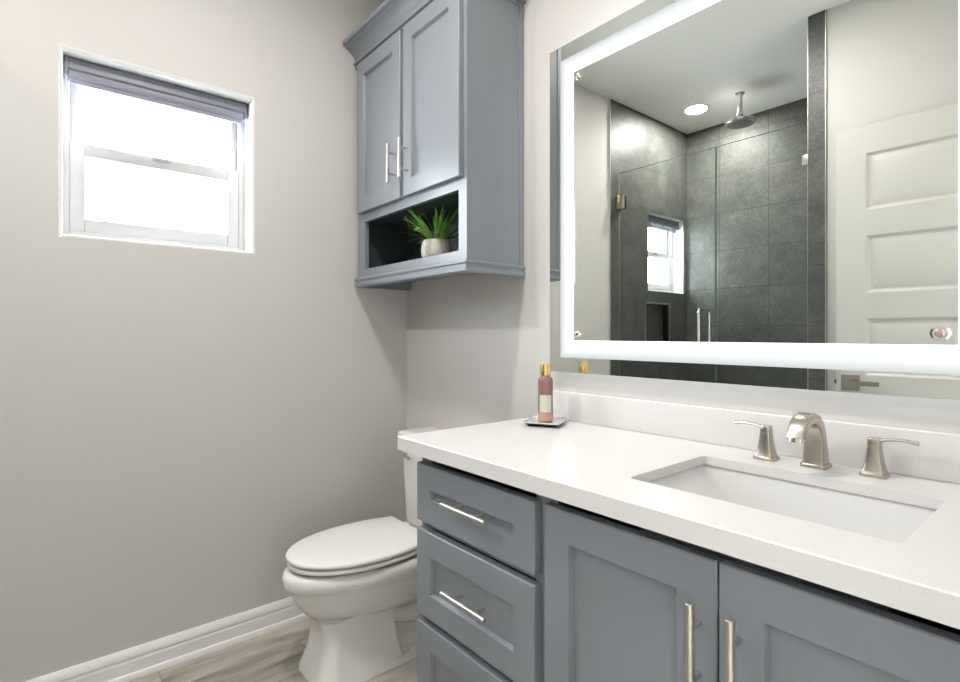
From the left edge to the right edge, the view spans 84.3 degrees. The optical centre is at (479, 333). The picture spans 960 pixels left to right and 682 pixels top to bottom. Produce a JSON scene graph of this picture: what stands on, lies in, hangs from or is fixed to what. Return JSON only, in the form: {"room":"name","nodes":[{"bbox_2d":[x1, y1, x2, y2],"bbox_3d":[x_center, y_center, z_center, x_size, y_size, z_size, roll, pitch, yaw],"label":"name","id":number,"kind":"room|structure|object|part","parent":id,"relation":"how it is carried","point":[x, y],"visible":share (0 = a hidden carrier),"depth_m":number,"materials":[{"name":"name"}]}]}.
{"room":"bathroom","nodes":[
{"label":"bathroom","id":0,"kind":"room"},
{"bbox_2d":[0,0,406,681],"bbox_3d":[-1.399,-0.195,1.750,2.840,2.740,0.160,0,0,-40],"label":"wall","id":1,"kind":"structure","parent":0,"point":[174,421],"depth_m":1.92,"materials":[{"name":"grey paint"}]},
{"bbox_2d":[59,44,254,253],"bbox_3d":[-1.162,-0.620,1.943,0.602,0.615,0.154,0,0,-40],"label":"window","id":2,"kind":"structure","parent":1,"relation":"in","point":[239,237],"depth_m":1.92,"materials":[{"name":"white paint"}]},
{"bbox_3d":[-1.204,-0.759,1.992,0.540,0.274,0.023,0,0,-40],"label":"sash","id":3,"kind":"part","parent":2,"relation":"part of","materials":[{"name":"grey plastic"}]},
{"bbox_3d":[-1.184,-0.501,1.968,0.540,0.303,0.036,0,0,-40],"label":"sash","id":4,"kind":"part","parent":2,"relation":"part of","materials":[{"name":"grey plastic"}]},
{"bbox_2d":[64,55,247,123],"bbox_3d":[-1.155,-0.874,1.937,0.576,0.080,0.046,0,0,-40],"label":"window blind","id":5,"kind":"object","parent":2,"relation":"attached to","point":[81,73],"visible":1,"depth_m":1.90,"materials":[{"name":"grey fabric"}]},
{"bbox_2d":[25,596,308,681],"bbox_3d":[-0.968,1.125,1.989,1.632,0.101,0.024,0,0,-40],"label":"baseboard","id":6,"kind":"structure","parent":1,"relation":"attached to","point":[135,662],"depth_m":1.90,"materials":[{"name":"white paint"}]},
{"bbox_2d":[129,618,416,681],"bbox_3d":[0.568,1.225,0.135,4.050,0.100,5.160,0,0,-40],"label":"floor","id":7,"kind":"structure","parent":0,"point":[273,656],"depth_m":1.88,"materials":[{"name":"beige tile"}]},
{"bbox_2d":[282,427,443,681],"bbox_3d":[-0.371,0.790,1.976,0.723,0.768,0.398,0,0,-40],"label":"toilet","id":8,"kind":"object","parent":7,"relation":"on","point":[355,583],"visible":0.73,"depth_m":1.81,"materials":[{"name":"white ceramic"}]},
{"bbox_3d":[-0.381,0.889,1.964,0.692,0.195,0.377,0,0,-40],"label":"bowl","id":9,"kind":"part","parent":8,"relation":"part of","materials":[{"name":"white ceramic"}]},
{"bbox_3d":[-0.451,0.751,1.906,0.480,0.020,0.368,0,0,-40],"label":"lid","id":10,"kind":"part","parent":8,"relation":"part of","materials":[{"name":"white plastic"}]},
{"bbox_3d":[-0.446,0.774,1.909,0.483,0.016,0.364,0,0,-40],"label":"seat","id":11,"kind":"part","parent":8,"relation":"part of","materials":[{"name":"white plastic"}]},
{"bbox_3d":[-0.297,0.501,2.174,0.021,0.026,0.078,0,0,-34],"label":"flush lever","id":12,"kind":"part","parent":8,"relation":"part of","materials":[{"name":"silver metal"}]},
{"bbox_3d":[-0.159,0.613,2.154,0.162,0.341,0.366,0,0,-40],"label":"tank","id":13,"kind":"part","parent":8,"relation":"part of","materials":[{"name":"white ceramic"}]},
{"bbox_3d":[-0.163,0.424,2.150,0.182,0.036,0.398,0,0,-40],"label":"tank lid","id":14,"kind":"part","parent":8,"relation":"part of","materials":[{"name":"white ceramic"}]},
{"bbox_2d":[417,457,959,681],"bbox_3d":[0.423,0.748,1.129,0.595,0.854,1.248,0,0,-40],"label":"vanity cabinet","id":15,"kind":"object","parent":7,"relation":"on","point":[514,584],"visible":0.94,"depth_m":0.98,"materials":[{"name":"grey paint"}]},
{"bbox_3d":[-0.033,0.634,1.241,0.039,0.013,0.165,0,0,-40],"label":"handle","id":16,"kind":"part","parent":15,"relation":"part of","materials":[{"name":"silver metal"}]},
{"bbox_3d":[-0.033,0.418,1.241,0.039,0.013,0.165,0,0,-40],"label":"handle","id":17,"kind":"part","parent":15,"relation":"part of","materials":[{"name":"silver metal"}]},
{"bbox_3d":[-0.021,0.890,1.274,0.022,0.239,0.443,0,0,-40],"label":"drawer","id":18,"kind":"part","parent":15,"relation":"part of","materials":[{"name":"grey paint"}]},
{"bbox_3d":[-0.021,0.637,1.274,0.022,0.228,0.443,0,0,-40],"label":"drawer","id":19,"kind":"part","parent":15,"relation":"part of","materials":[{"name":"grey paint"}]},
{"bbox_3d":[-0.021,0.424,1.274,0.022,0.154,0.443,0,0,-40],"label":"drawer","id":20,"kind":"part","parent":15,"relation":"part of","materials":[{"name":"grey paint"}]},
{"bbox_3d":[0.252,0.690,0.947,0.022,0.690,0.357,0,0,-40],"label":"door","id":21,"kind":"part","parent":15,"relation":"part of","materials":[{"name":"grey paint"}]},
{"bbox_2d":[398,417,959,628],"bbox_3d":[0.412,0.301,1.153,0.582,0.038,1.300,0,0,-40],"label":"countertop","id":22,"kind":"structure","parent":15,"relation":"on","point":[603,470],"depth_m":0.94,"materials":[{"name":"white stone"}]},
{"bbox_2d":[523,416,567,427],"bbox_3d":[0.206,0.275,1.659,0.114,0.014,0.136,0,0,21],"label":"soap dish","id":23,"kind":"object","parent":22,"relation":"on","point":[532,421],"visible":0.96,"depth_m":1.64,"materials":[{"name":"stone"}]},
{"bbox_2d":[538,363,552,421],"bbox_3d":[0.206,0.183,1.666,0.048,0.180,0.048,0,0,-40],"label":"bottle","id":24,"kind":"object","parent":23,"relation":"in","point":[545,382],"visible":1,"depth_m":1.65,"materials":[{"name":"pink plastic"}]},
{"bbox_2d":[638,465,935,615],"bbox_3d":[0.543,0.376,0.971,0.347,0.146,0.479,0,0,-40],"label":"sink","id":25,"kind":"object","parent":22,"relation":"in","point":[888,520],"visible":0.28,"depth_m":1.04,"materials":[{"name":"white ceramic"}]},
{"bbox_2d":[734,412,919,478],"bbox_3d":[0.682,0.222,1.098,0.149,0.120,0.336,0,0,-40],"label":"faucet","id":26,"kind":"object","parent":22,"relation":"on","point":[806,429],"visible":1,"depth_m":1.09,"materials":[{"name":"silver metal"}]},
{"bbox_3d":[0.624,0.209,1.226,0.018,0.013,0.065,0,0,-40],"label":"lever","id":27,"kind":"part","parent":26,"relation":"part of","materials":[{"name":"silver metal"}]},
{"bbox_3d":[0.647,0.241,1.198,0.039,0.069,0.039,0,0,-40],"label":"tap handle","id":28,"kind":"part","parent":26,"relation":"part of","materials":[{"name":"silver metal"}]},
{"bbox_3d":[0.647,0.278,1.198,0.045,0.007,0.045,0,0,-40],"label":"plate","id":29,"kind":"part","parent":26,"relation":"part of","materials":[{"name":"silver metal"}]},
{"bbox_3d":[0.677,0.220,1.096,0.140,0.116,0.041,0,0,-40],"label":"spout","id":30,"kind":"part","parent":26,"relation":"part of","materials":[{"name":"silver metal"}]},
{"bbox_3d":[0.714,0.278,1.127,0.048,0.008,0.049,0,0,-40],"label":"plate","id":31,"kind":"part","parent":26,"relation":"part of","materials":[{"name":"silver metal"}]},
{"bbox_3d":[0.786,0.241,1.055,0.039,0.069,0.039,0,0,-40],"label":"tap handle","id":32,"kind":"part","parent":26,"relation":"part of","materials":[{"name":"silver metal"}]},
{"bbox_3d":[0.786,0.278,1.055,0.045,0.007,0.045,0,0,-40],"label":"plate","id":33,"kind":"part","parent":26,"relation":"part of","materials":[{"name":"silver metal"}]},
{"bbox_3d":[0.809,0.209,1.027,0.018,0.013,0.065,0,0,-40],"label":"lever","id":34,"kind":"part","parent":26,"relation":"part of","materials":[{"name":"silver metal"}]},
{"bbox_3d":[0.327,0.487,0.811,0.037,0.158,0.014,0,0,-40],"label":"handle","id":35,"kind":"part","parent":15,"relation":"part of","materials":[{"name":"silver metal"}]},
{"bbox_3d":[0.366,0.487,0.765,0.037,0.158,0.014,0,0,-40],"label":"handle","id":36,"kind":"part","parent":15,"relation":"part of","materials":[{"name":"silver metal"}]},
{"bbox_3d":[0.483,0.690,0.670,0.022,0.690,0.356,0,0,-40],"label":"door","id":37,"kind":"part","parent":15,"relation":"part of","materials":[{"name":"grey paint"}]},
{"bbox_2d":[407,0,959,521],"bbox_3d":[0.398,-0.195,1.720,0.120,2.740,2.190,0,0,-40],"label":"wall","id":38,"kind":"structure","parent":0,"point":[477,344],"depth_m":1.88,"materials":[{"name":"grey paint"}]},
{"bbox_2d":[342,0,525,290],"bbox_3d":[-0.201,-0.740,2.087,0.327,1.070,0.853,0,0,-40],"label":"upper cabinet","id":39,"kind":"object","parent":38,"relation":"attached to","point":[440,83],"visible":1,"depth_m":1.90,"materials":[{"name":"grey paint"}]},
{"bbox_3d":[-0.414,-0.846,2.174,0.020,0.648,0.355,0,0,-40],"label":"door","id":40,"kind":"part","parent":39,"relation":"part of","materials":[{"name":"grey paint"}]},
{"bbox_3d":[-0.343,-0.655,2.040,0.042,0.150,0.013,0,0,-40],"label":"handle","id":41,"kind":"part","parent":39,"relation":"part of","materials":[{"name":"silver metal"}]},
{"bbox_3d":[-0.288,-0.655,1.975,0.042,0.150,0.013,0,0,-40],"label":"handle","id":42,"kind":"part","parent":39,"relation":"part of","materials":[{"name":"silver metal"}]},
{"bbox_2d":[403,207,458,257],"bbox_3d":[-0.188,-0.380,2.074,0.278,0.200,0.355,0,0,-40],"label":"potted plant","id":43,"kind":"object","parent":39,"relation":"in","point":[434,243],"visible":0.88,"depth_m":2.02,"materials":[{"name":"plant"}]},
{"bbox_3d":[-0.170,-0.322,2.065,0.120,0.083,0.120,0,0,-40],"label":"pot","id":44,"kind":"part","parent":43,"relation":"part of","materials":[{"name":"ceramic"}]},
{"bbox_3d":[-0.174,-0.846,1.887,0.020,0.648,0.348,0,0,-40],"label":"door","id":45,"kind":"part","parent":39,"relation":"part of","materials":[{"name":"grey paint"}]},
{"bbox_3d":[-0.201,-1.225,2.087,0.327,0.100,0.853,0,0,-40],"label":"crown moulding","id":46,"kind":"part","parent":39,"relation":"part of","materials":[{"name":"grey paint"}]},
{"bbox_3d":[-0.195,-0.226,2.122,0.274,0.041,0.794,0,0,-40],"label":"light rail","id":47,"kind":"part","parent":39,"relation":"part of","materials":[{"name":"grey paint"}]},
{"bbox_2d":[550,0,959,400],"bbox_3d":[0.604,-0.408,1.349,0.038,1.065,1.130,0,0,-40],"label":"mirror","id":48,"kind":"object","parent":38,"relation":"attached to","point":[766,193],"visible":1,"depth_m":1.26,"materials":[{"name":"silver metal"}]},
{"bbox_2d":[553,390,959,483],"bbox_3d":[0.646,0.236,1.312,0.020,0.091,1.244,0,0,-40],"label":"backsplash","id":49,"kind":"structure","parent":38,"relation":"attached to","point":[937,457],"depth_m":1.28,"materials":[{"name":"white stone"}]}
]}

